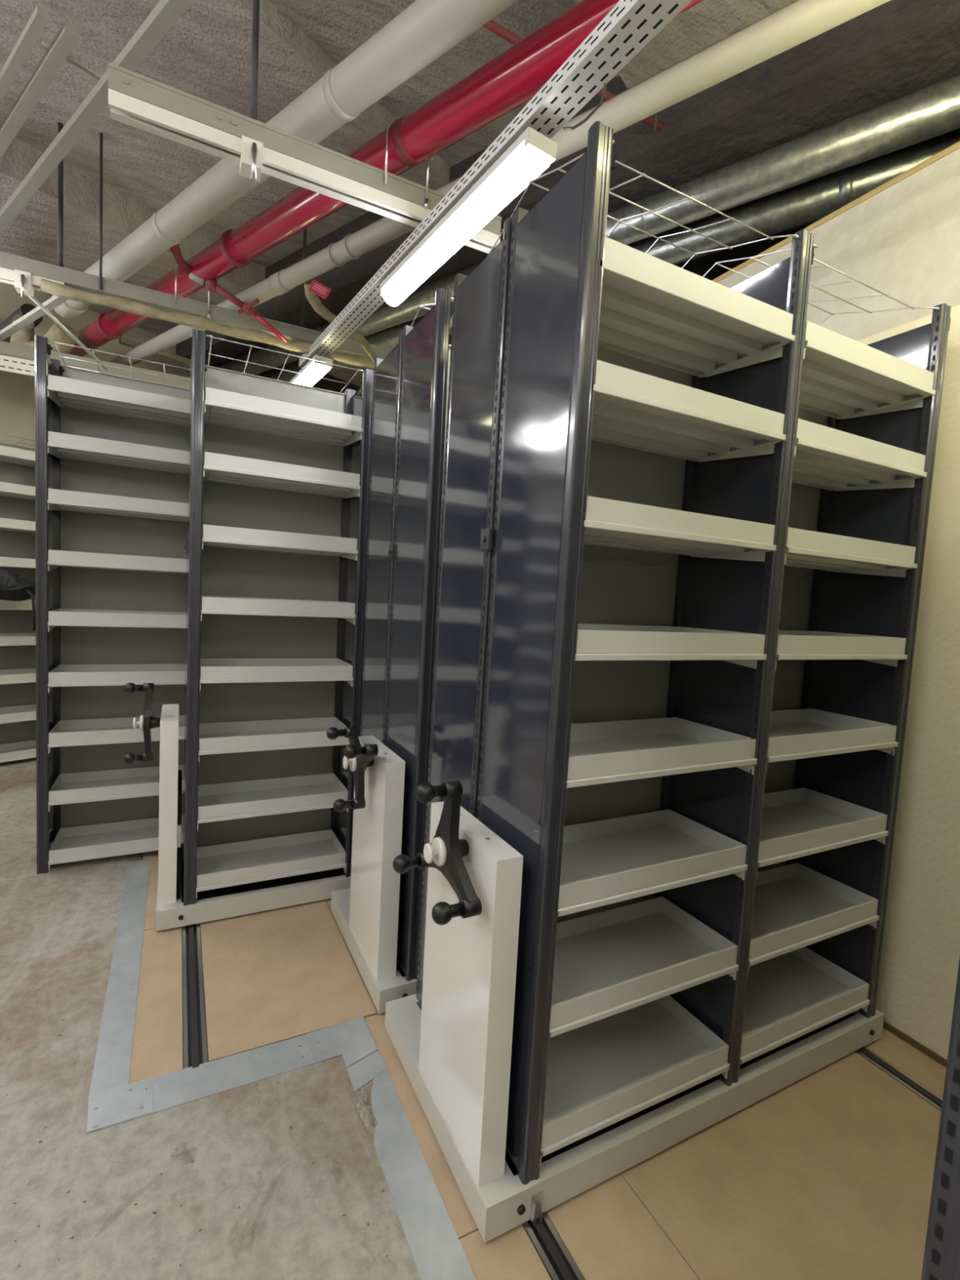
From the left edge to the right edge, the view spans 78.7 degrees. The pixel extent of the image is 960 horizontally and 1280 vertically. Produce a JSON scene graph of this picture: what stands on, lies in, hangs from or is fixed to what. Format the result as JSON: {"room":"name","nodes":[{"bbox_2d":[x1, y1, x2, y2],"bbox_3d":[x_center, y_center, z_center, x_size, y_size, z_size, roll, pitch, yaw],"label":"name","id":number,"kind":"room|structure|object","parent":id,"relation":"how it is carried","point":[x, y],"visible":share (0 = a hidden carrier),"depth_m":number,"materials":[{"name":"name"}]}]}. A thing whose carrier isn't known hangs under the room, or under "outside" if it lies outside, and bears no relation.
{"room":"archive storage room","nodes":[
{"label":"archive storage room","id":0,"kind":"room"},
{"bbox_2d":[10,314,78,354],"bbox_3d":[-3.262,-2.237,4.356,0.633,0.319,0.254,5,5,22],"label":"lagged elbow","id":1,"kind":"object","parent":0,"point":[24,336],"visible":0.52,"depth_m":4.29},
{"bbox_2d":[0,303,42,342],"bbox_3d":[-3.561,-2.398,4.489,0.558,0.236,0.140,6,5,30],"label":"pipe stub","id":2,"kind":"object","parent":1,"relation":"attached to","point":[24,308],"visible":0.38,"depth_m":4.37,"materials":[{"name":"grey metal"}]},
{"bbox_2d":[0,281,191,448],"bbox_3d":[-3.198,-1.039,6.181,0.100,4.020,8.400,6,5,38],"label":"wall","id":3,"kind":"structure","parent":0,"point":[17,397],"depth_m":5.07,"materials":[{"name":"beige"}]},
{"bbox_2d":[0,354,35,376],"bbox_3d":[-3.734,-1.970,3.967,2.506,0.113,0.082,1,5,-27],"label":"cable tray","id":4,"kind":"object","parent":3,"relation":"attached to","point":[7,363],"visible":0.26,"depth_m":4.17,"materials":[{"name":"white metal"}]},
{"bbox_2d":[0,4,48,102],"bbox_3d":[-2.808,-2.320,3.046,3.300,0.028,0.032,6,5,38],"label":"ceiling bar","id":5,"kind":"object","parent":3,"relation":"attached to","point":[38,19],"visible":1,"depth_m":2.16,"materials":[{"name":"beige paint"}]},
{"bbox_2d":[0,295,67,342],"bbox_3d":[-2.977,-2.011,3.756,1.293,0.124,0.044,6,5,32],"label":"bar","id":6,"kind":"object","parent":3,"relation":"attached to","point":[55,301],"visible":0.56,"depth_m":3.63,"materials":[{"name":"beige paint"}]},
{"bbox_2d":[0,22,79,158],"bbox_3d":[-2.751,-2.322,3.110,3.300,0.028,0.044,6,5,38],"label":"ceiling bar","id":7,"kind":"object","parent":3,"relation":"attached to","point":[68,37],"visible":1,"depth_m":2.31,"materials":[{"name":"beige paint"}]},
{"bbox_2d":[42,40,100,80],"bbox_3d":[-1.467,-2.241,2.408,0.012,0.012,0.550,6,5,38],"label":"conduit","id":8,"kind":"object","parent":7,"relation":"attached to","point":[44,44],"visible":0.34,"depth_m":2.28,"materials":[{"name":"grey metal"}]},
{"bbox_2d":[0,341,190,388],"bbox_3d":[-2.634,-2.021,4.664,5.100,0.180,0.250,1,5,-27],"label":"trim","id":9,"kind":"structure","parent":3,"relation":"attached to","point":[7,348],"depth_m":4.37,"materials":[{"name":"beige paint"}]},
{"bbox_2d":[0,0,193,235],"bbox_3d":[-1.885,-2.220,2.633,7.000,0.036,0.048,6,5,38],"label":"ceiling bar","id":10,"kind":"object","parent":3,"relation":"attached to","point":[166,13],"visible":1,"depth_m":2.39,"materials":[{"name":"beige paint"}]},
{"bbox_2d":[119,336,207,366],"bbox_3d":[-1.616,-2.347,5.856,3.477,0.140,0.060,-1,6,-45],"label":"conduit","id":11,"kind":"object","parent":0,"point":[122,340],"visible":0.29,"depth_m":4.84,"materials":[{"name":"grey metal"}]},
{"bbox_2d":[0,757,420,1279],"bbox_3d":[-0.746,1.340,3.636,9.600,0.120,11.400,1,5,-27],"label":"floor","id":12,"kind":"structure","parent":0,"point":[281,1176],"depth_m":1.63,"materials":[{"name":"concrete"}]},
{"bbox_2d":[0,433,35,763],"bbox_3d":[-3.938,-0.311,4.787,0.375,2.660,2.311,6,5,38],"label":"shelving unit","id":13,"kind":"object","parent":12,"relation":"on","point":[17,463],"visible":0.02,"depth_m":4.98,"materials":[{"name":"grey paint"}]},
{"bbox_2d":[0,567,35,630],"bbox_3d":[-3.678,-0.321,4.500,0.523,0.470,0.357,1,5,-27],"label":"shoulder bag","id":14,"kind":"object","parent":13,"relation":"hanging from","point":[13,586],"visible":0.92,"depth_m":4.47,"materials":[{"name":"black fabric"}]},
{"bbox_2d":[86,1084,128,1132],"bbox_3d":[-1.117,1.397,1.751,0.105,0.004,0.144,1,5,-27],"label":"floor plate","id":15,"kind":"object","parent":12,"relation":"on","point":[99,1102],"visible":1,"depth_m":1.77,"materials":[{"name":"silver metal"}]},
{"bbox_2d":[35,334,191,874],"bbox_3d":[-1.657,-0.140,3.510,1.564,2.751,0.375,1,5,-27],"label":"shelving unit","id":16,"kind":"object","parent":12,"relation":"on","point":[112,451],"visible":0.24,"depth_m":3.34,"materials":[{"name":"grey paint"}]},
{"bbox_2d":[88,858,151,1093],"bbox_3d":[-1.531,1.317,2.552,0.110,0.004,1.680,1,5,-27],"label":"floor plate","id":17,"kind":"object","parent":12,"relation":"on","point":[112,1065],"visible":1,"depth_m":2.25,"materials":[{"name":"silver metal"}]},
{"bbox_2d":[86,1076,153,1133],"bbox_3d":[-1.080,1.397,1.768,0.164,0.004,0.140,1,5,-27],"label":"floor plate","id":18,"kind":"object","parent":12,"relation":"on","point":[135,1100],"visible":1,"depth_m":1.76,"materials":[{"name":"silver metal"}]},
{"bbox_2d":[142,850,158,930],"bbox_3d":[-1.749,1.267,3.214,0.194,0.018,1.216,1,5,-27],"label":"board","id":19,"kind":"object","parent":12,"relation":"on","point":[150,913],"visible":0.14,"depth_m":2.98,"materials":[{"name":"brown wood"}]},
{"bbox_2d":[128,926,182,1083],"bbox_3d":[-1.258,1.365,2.258,0.194,0.018,0.936,1,5,-27],"label":"board","id":20,"kind":"object","parent":12,"relation":"on","point":[157,1038],"visible":0.64,"depth_m":2.17,"materials":[{"name":"brown wood"}]},
{"bbox_2d":[182,923,208,1068],"bbox_3d":[-1.308,1.331,2.653,0.071,0.021,1.668,1,5,-27],"label":"rail","id":21,"kind":"object","parent":12,"relation":"on","point":[195,1049],"visible":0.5,"depth_m":2.22,"materials":[{"name":"grey metal"}]},
{"bbox_2d":[100,1034,331,1129],"bbox_3d":[-0.828,1.403,1.895,0.660,0.004,0.144,1,5,-27],"label":"floor plate","id":22,"kind":"object","parent":12,"relation":"on","point":[181,1086],"visible":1,"depth_m":1.90,"materials":[{"name":"silver metal"}]},
{"bbox_2d":[200,899,377,1062],"bbox_3d":[-0.853,1.370,2.481,0.576,0.018,0.910,1,5,-27],"label":"board","id":23,"kind":"object","parent":12,"relation":"on","point":[271,976],"visible":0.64,"depth_m":2.37,"materials":[{"name":"brown wood"}]},
{"bbox_2d":[305,1016,377,1067],"bbox_3d":[-0.479,1.409,2.040,0.213,0.004,0.207,1,5,-27],"label":"floor plate","id":24,"kind":"object","parent":12,"relation":"on","point":[353,1039],"visible":1,"depth_m":2.05,"materials":[{"name":"silver metal"}]},
{"bbox_2d":[325,897,378,1014],"bbox_3d":[-0.697,1.344,2.933,0.108,0.018,1.586,1,5,-27],"label":"board","id":25,"kind":"object","parent":12,"relation":"on","point":[328,901],"visible":0.14,"depth_m":2.59,"materials":[{"name":"brown wood"}]},
{"bbox_2d":[353,1087,377,1135],"bbox_3d":[-0.349,1.434,1.789,0.049,0.008,0.204,1,5,-27],"label":"mortar","id":26,"kind":"object","parent":12,"relation":"on","point":[364,1107],"visible":1,"depth_m":1.79,"materials":[{"name":"grey concrete"}]},
{"bbox_2d":[346,1050,386,1091],"bbox_3d":[-0.374,1.425,1.940,0.150,0.002,0.095,-1,6,-44],"label":"floor plate","id":27,"kind":"object","parent":12,"relation":"on","point":[365,1070],"visible":1,"depth_m":1.94,"materials":[{"name":"grey metal"}]},
{"bbox_2d":[363,1012,478,1239],"bbox_3d":[-0.196,1.453,1.838,0.219,0.018,0.822,1,5,-27],"label":"board","id":28,"kind":"object","parent":12,"relation":"on","point":[464,1224],"visible":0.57,"depth_m":1.72,"materials":[{"name":"brown wood"}]},
{"bbox_2d":[371,1069,475,1279],"bbox_3d":[0.229,1.545,0.770,0.118,0.002,2.598,1,5,-27],"label":"floor plate","id":29,"kind":"object","parent":12,"relation":"on","point":[437,1251],"visible":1,"depth_m":1.55,"materials":[{"name":"grey metal"}]},
{"bbox_2d":[458,1223,551,1279],"bbox_3d":[0.546,1.601,0.394,0.219,0.018,2.430,1,5,-27],"label":"board","id":30,"kind":"object","parent":12,"relation":"on","point":[511,1255],"visible":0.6,"depth_m":1.41,"materials":[{"name":"brown wood"}]},
{"bbox_2d":[521,1211,584,1279],"bbox_3d":[0.127,1.492,1.531,0.068,0.021,4.850,1,5,-27],"label":"rail","id":31,"kind":"object","parent":12,"relation":"on","point":[554,1255],"visible":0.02,"depth_m":1.43,"materials":[{"name":"grey metal"}]},
{"bbox_2d":[123,328,374,931],"bbox_3d":[-0.877,-0.030,3.228,1.836,2.650,0.803,1,5,-27],"label":"shelving unit","id":32,"kind":"object","parent":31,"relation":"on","point":[276,546],"visible":0.62,"depth_m":2.96,"materials":[{"name":"grey paint"}]},
{"bbox_2d":[384,120,951,1243],"bbox_3d":[0.591,0.083,2.030,1.836,2.760,0.803,1,5,-27],"label":"shelving unit","id":33,"kind":"object","parent":31,"relation":"on","point":[685,513],"visible":1,"depth_m":1.78,"materials":[{"name":"grey paint"}]},
{"bbox_2d":[530,1191,542,1226],"bbox_3d":[0.146,1.447,1.488,0.032,0.074,0.012,1,5,-27],"label":"guide","id":34,"kind":"object","parent":33,"relation":"attached to","point":[536,1209],"visible":1,"depth_m":1.49,"materials":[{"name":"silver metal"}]},
{"bbox_2d":[920,956,959,1279],"bbox_3d":[1.316,0.227,0.620,1.836,2.760,0.803,1,5,-27],"label":"shelving unit","id":35,"kind":"object","parent":31,"relation":"on","point":[941,1260],"visible":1,"depth_m":0.67,"materials":[{"name":"grey paint"}]},
{"bbox_2d":[546,1173,698,1279],"bbox_3d":[0.827,1.606,0.520,0.246,0.018,2.396,1,5,-27],"label":"board","id":36,"kind":"object","parent":12,"relation":"on","point":[608,1233],"visible":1,"depth_m":1.47,"materials":[{"name":"brown wood"}]},
{"bbox_2d":[545,1052,852,1212],"bbox_3d":[0.574,1.466,2.216,1.348,0.018,0.856,1,5,-27],"label":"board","id":37,"kind":"object","parent":12,"relation":"on","point":[851,1052],"visible":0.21,"depth_m":1.74,"materials":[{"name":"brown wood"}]},
{"bbox_2d":[621,1051,941,1279],"bbox_3d":[1.427,1.615,0.829,1.098,0.018,2.396,1,5,-27],"label":"board","id":38,"kind":"object","parent":12,"relation":"on","point":[828,1175],"visible":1,"depth_m":1.63,"materials":[{"name":"brown wood"}]},
{"bbox_2d":[853,1045,942,1111],"bbox_3d":[1.387,1.510,2.181,0.060,0.021,4.850,1,5,-27],"label":"rail","id":39,"kind":"object","parent":12,"relation":"on","point":[900,1076],"visible":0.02,"depth_m":2.03,"materials":[{"name":"grey metal"}]},
{"bbox_2d":[326,288,453,1013],"bbox_3d":[0.203,0.005,2.784,1.836,2.760,0.803,1,5,-27],"label":"shelving unit","id":40,"kind":"object","parent":39,"relation":"on","point":[378,917],"visible":0.37,"depth_m":2.27,"materials":[{"name":"grey paint"}]},
{"bbox_2d":[865,1027,946,1098],"bbox_3d":[1.857,1.585,1.533,0.177,0.018,3.256,1,5,-27],"label":"board","id":41,"kind":"object","parent":12,"relation":"on","point":[925,1070],"visible":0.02,"depth_m":2.11,"materials":[{"name":"brown wood"}]},
{"bbox_2d":[0,0,618,335],"bbox_3d":[-0.528,-2.763,3.328,9.600,0.120,11.400,1,5,-27],"label":"ceiling","id":42,"kind":"structure","parent":0,"point":[152,170],"depth_m":2.84,"materials":[{"name":"grey concrete"}]},
{"bbox_2d":[57,122,62,266],"bbox_3d":[-2.282,-2.408,3.185,0.024,0.750,0.024,1,5,-27],"label":"rod","id":43,"kind":"object","parent":42,"relation":"hanging from","point":[60,125],"visible":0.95,"depth_m":3.18,"materials":[{"name":"grey metal"}]},
{"bbox_2d":[0,251,392,359],"bbox_3d":[-1.750,-1.916,3.493,3.600,0.220,0.108,1,5,-27],"label":"support strut","id":44,"kind":"object","parent":43,"relation":"hanging from","point":[25,274],"visible":0.72,"depth_m":3.37,"materials":[{"name":"beige paint"}]},
{"bbox_2d":[27,295,107,370],"bbox_3d":[-2.531,-1.894,3.590,0.022,0.162,0.836,3,4,-3],"label":"rod","id":45,"kind":"object","parent":44,"relation":"attached to","point":[44,308],"visible":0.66,"depth_m":3.56,"materials":[{"name":"white metal"}]},
{"bbox_2d":[174,258,210,318],"bbox_3d":[-1.701,-2.094,3.471,0.188,0.312,0.016,1,5,-27],"label":"rod","id":46,"kind":"object","parent":44,"relation":"attached to","point":[184,260],"visible":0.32,"depth_m":3.44,"materials":[{"name":"silver metal"}]},
{"bbox_2d":[40,278,374,368],"bbox_3d":[-1.341,-1.894,3.682,2.306,0.079,0.080,1,5,-27],"label":"pipe","id":47,"kind":"object","parent":44,"relation":"on","point":[59,290],"visible":0.77,"depth_m":3.46,"materials":[{"name":"beige metal"}]},
{"bbox_2d":[99,132,102,289],"bbox_3d":[-2.097,-2.367,3.240,0.014,0.820,0.014,1,5,-27],"label":"rod","id":48,"kind":"object","parent":42,"relation":"hanging from","point":[100,133],"visible":1,"depth_m":3.23,"materials":[{"name":"grey metal"}]},
{"bbox_2d":[51,0,519,319],"bbox_3d":[0.040,-1.933,1.714,7.250,0.164,0.164,6,5,38],"label":"drain pipe","id":49,"kind":"object","parent":48,"relation":"hanging from","point":[425,30],"visible":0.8,"depth_m":2.12,"materials":[{"name":"beige paint"}]},
{"bbox_2d":[0,137,374,386],"bbox_3d":[-2.675,-2.748,3.897,0.880,0.220,6.500,6,5,38],"label":"ceiling","id":50,"kind":"structure","parent":42,"relation":"attached to","point":[33,231],"depth_m":3.75,"materials":[{"name":"grey concrete"}]},
{"bbox_2d":[250,0,259,119],"bbox_3d":[-0.807,-2.249,2.109,0.022,0.750,0.022,1,5,-27],"label":"rod","id":51,"kind":"object","parent":42,"relation":"hanging from","point":[255,20],"visible":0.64,"depth_m":2.11,"materials":[{"name":"grey metal"}]},
{"bbox_2d":[108,62,502,253],"bbox_3d":[-0.571,-1.761,2.264,1.466,0.220,0.108,1,5,-27],"label":"support strut","id":52,"kind":"object","parent":51,"relation":"hanging from","point":[137,100],"visible":0.94,"depth_m":2.14,"materials":[{"name":"beige paint"}]},
{"bbox_2d":[384,117,429,209],"bbox_3d":[-0.290,-1.936,2.363,0.188,0.312,0.016,1,5,-27],"label":"clamp","id":53,"kind":"object","parent":52,"relation":"attached to","point":[426,200],"visible":0.57,"depth_m":2.33,"materials":[{"name":"silver metal"}]},
{"bbox_2d":[68,0,703,356],"bbox_3d":[-0.274,-1.997,2.345,8.980,0.172,0.172,6,5,38],"label":"pipe","id":54,"kind":"object","parent":53,"relation":"hanging from","point":[513,77],"visible":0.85,"depth_m":2.27,"materials":[{"name":"red metal"}]},
{"bbox_2d":[169,243,287,343],"bbox_3d":[-1.458,-2.027,3.411,0.694,0.369,0.238,0,5,-34],"label":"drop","id":55,"kind":"object","parent":54,"relation":"attached to","point":[212,286],"visible":0.77,"depth_m":3.41,"materials":[{"name":"red paint"}]},
{"bbox_2d":[298,0,691,367],"bbox_3d":[0.168,-1.653,1.896,0.107,0.051,5.051,0,5,-33],"label":"cable tray","id":56,"kind":"object","parent":52,"relation":"attached to","point":[629,25],"visible":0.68,"depth_m":1.76,"materials":[{"name":"silver metal"}]},
{"bbox_2d":[289,355,333,386],"bbox_3d":[-1.314,-1.808,4.207,0.115,0.115,1.226,0,5,-33],"label":"lamp","id":57,"kind":"object","parent":56,"relation":"attached to","point":[312,367],"visible":0.38,"depth_m":3.78,"materials":[{"name":"grey plastic"}]},
{"bbox_2d":[293,361,330,386],"bbox_3d":[-1.315,-1.781,4.210,0.107,0.060,1.185,0,5,-33],"label":"diffuser","id":58,"kind":"object","parent":57,"relation":"attached to","point":[312,368],"depth_m":3.81,"materials":[{"name":"white plastic"}]},
{"bbox_2d":[379,126,557,306],"bbox_3d":[-0.118,-1.615,2.341,0.115,0.115,1.175,0,5,-33],"label":"lamp","id":59,"kind":"object","parent":56,"relation":"attached to","point":[532,152],"visible":1,"depth_m":2.13,"materials":[{"name":"grey plastic"}]},
{"bbox_2d":[562,83,607,130],"bbox_3d":[0.313,-1.569,1.740,0.152,0.077,0.027,7,6,43],"label":"cable","id":60,"kind":"object","parent":56,"relation":"hanging from","point":[600,104],"visible":1,"depth_m":1.73,"materials":[{"name":"grey plastic"}]},
{"bbox_2d":[140,0,449,190],"bbox_3d":[-1.078,-2.615,2.447,0.330,0.100,6.200,6,5,38],"label":"ceiling","id":61,"kind":"structure","parent":42,"relation":"attached to","point":[290,62],"depth_m":2.59,"materials":[{"name":"grey concrete"}]},
{"bbox_2d":[300,228,306,327],"bbox_3d":[-1.135,-2.392,3.776,0.020,0.750,0.020,1,5,-27],"label":"rod","id":62,"kind":"object","parent":42,"relation":"hanging from","point":[305,229],"visible":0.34,"depth_m":3.78,"materials":[{"name":"grey metal"}]},
{"bbox_2d":[176,0,959,367],"bbox_3d":[0.856,-2.389,2.804,9.000,0.400,0.440,6,5,38],"label":"ceiling","id":63,"kind":"structure","parent":42,"relation":"attached to","point":[893,50],"depth_m":2.44,"materials":[{"name":"grey concrete"}]},
{"bbox_2d":[108,0,890,365],"bbox_3d":[-0.555,-1.967,2.876,7.800,0.108,0.108,6,5,38],"label":"drain pipe","id":64,"kind":"object","parent":63,"relation":"attached to","point":[800,21],"visible":0.73,"depth_m":1.96,"materials":[{"name":"beige paint"}]},
{"bbox_2d":[308,280,331,299],"bbox_3d":[-0.860,-1.883,3.146,0.120,0.101,0.014,3,4,2],"label":"tag","id":65,"kind":"object","parent":64,"relation":"hanging from","point":[316,287],"visible":1,"depth_m":3.14,"materials":[{"name":"red plastic"}]},
{"bbox_2d":[303,279,377,362],"bbox_3d":[-0.831,-1.921,3.552,0.118,0.213,0.687,5,5,28],"label":"lagged elbow","id":66,"kind":"object","parent":64,"relation":"attached to","point":[312,297],"visible":0.77,"depth_m":3.43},
{"bbox_2d":[483,20,663,131],"bbox_3d":[0.434,-2.258,2.376,1.051,0.028,0.028,1,5,-29],"label":"pipe","id":67,"kind":"object","parent":63,"relation":"attached to","point":[491,25],"visible":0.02,"depth_m":2.19,"materials":[{"name":"metal"}]},
{"bbox_2d":[217,74,959,374],"bbox_3d":[0.447,-2.139,3.209,8.800,0.167,0.167,6,5,38],"label":"pipe","id":68,"kind":"object","parent":63,"relation":"attached to","point":[931,111],"visible":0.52,"depth_m":2.52,"materials":[{"name":"silver metal"}]},
{"bbox_2d":[653,71,660,132],"bbox_3d":[0.758,-2.370,2.483,0.012,0.400,0.012,1,5,-27],"label":"rod","id":69,"kind":"object","parent":42,"relation":"hanging from","point":[656,113],"visible":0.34,"depth_m":2.49,"materials":[{"name":"grey"}]},
{"bbox_2d":[574,0,796,88],"bbox_3d":[-0.319,-2.375,0.580,0.880,0.220,4.200,6,5,38],"label":"ceiling","id":70,"kind":"structure","parent":42,"relation":"attached to","point":[707,23],"depth_m":2.24,"materials":[{"name":"grey concrete"}]},
{"bbox_2d":[267,129,954,393],"bbox_3d":[1.426,-2.708,4.992,10.400,0.024,4.000,6,5,38],"label":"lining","id":71,"kind":"object","parent":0,"point":[700,266],"depth_m":4.05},
{"bbox_2d":[716,148,959,1059],"bbox_3d":[1.199,-0.213,3.122,0.060,3.293,9.000,1,5,-27],"label":"wall","id":72,"kind":"structure","parent":0,"point":[921,952],"depth_m":2.17,"materials":[{"name":"beige paint"}]},
{"bbox_2d":[711,141,959,282],"bbox_3d":[1.288,-1.864,2.999,0.068,0.022,9.000,1,5,-27],"label":"trim","id":73,"kind":"structure","parent":72,"relation":"on","point":[956,146],"depth_m":2.41,"materials":[{"name":"brown"}]},
{"bbox_2d":[883,1020,946,1067],"bbox_3d":[1.081,1.398,3.226,0.012,0.024,9.000,1,5,-27],"label":"baseboard","id":74,"kind":"structure","parent":72,"relation":"attached to","point":[888,1027],"depth_m":2.17,"materials":[{"name":"brown wood"}]},
{"bbox_3d":[1.965,-2.201,2.296,0.024,0.580,0.024,1,5,-27],"label":"hanger","id":75,"kind":"object","parent":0,"visible":0},
{"bbox_2d":[253,128,959,382],"bbox_3d":[0.621,-2.149,3.459,8.900,0.171,0.171,6,5,38],"label":"pipe","id":76,"kind":"object","parent":75,"relation":"hanging from","point":[813,200],"visible":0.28,"depth_m":2.77,"materials":[{"name":"silver metal"}]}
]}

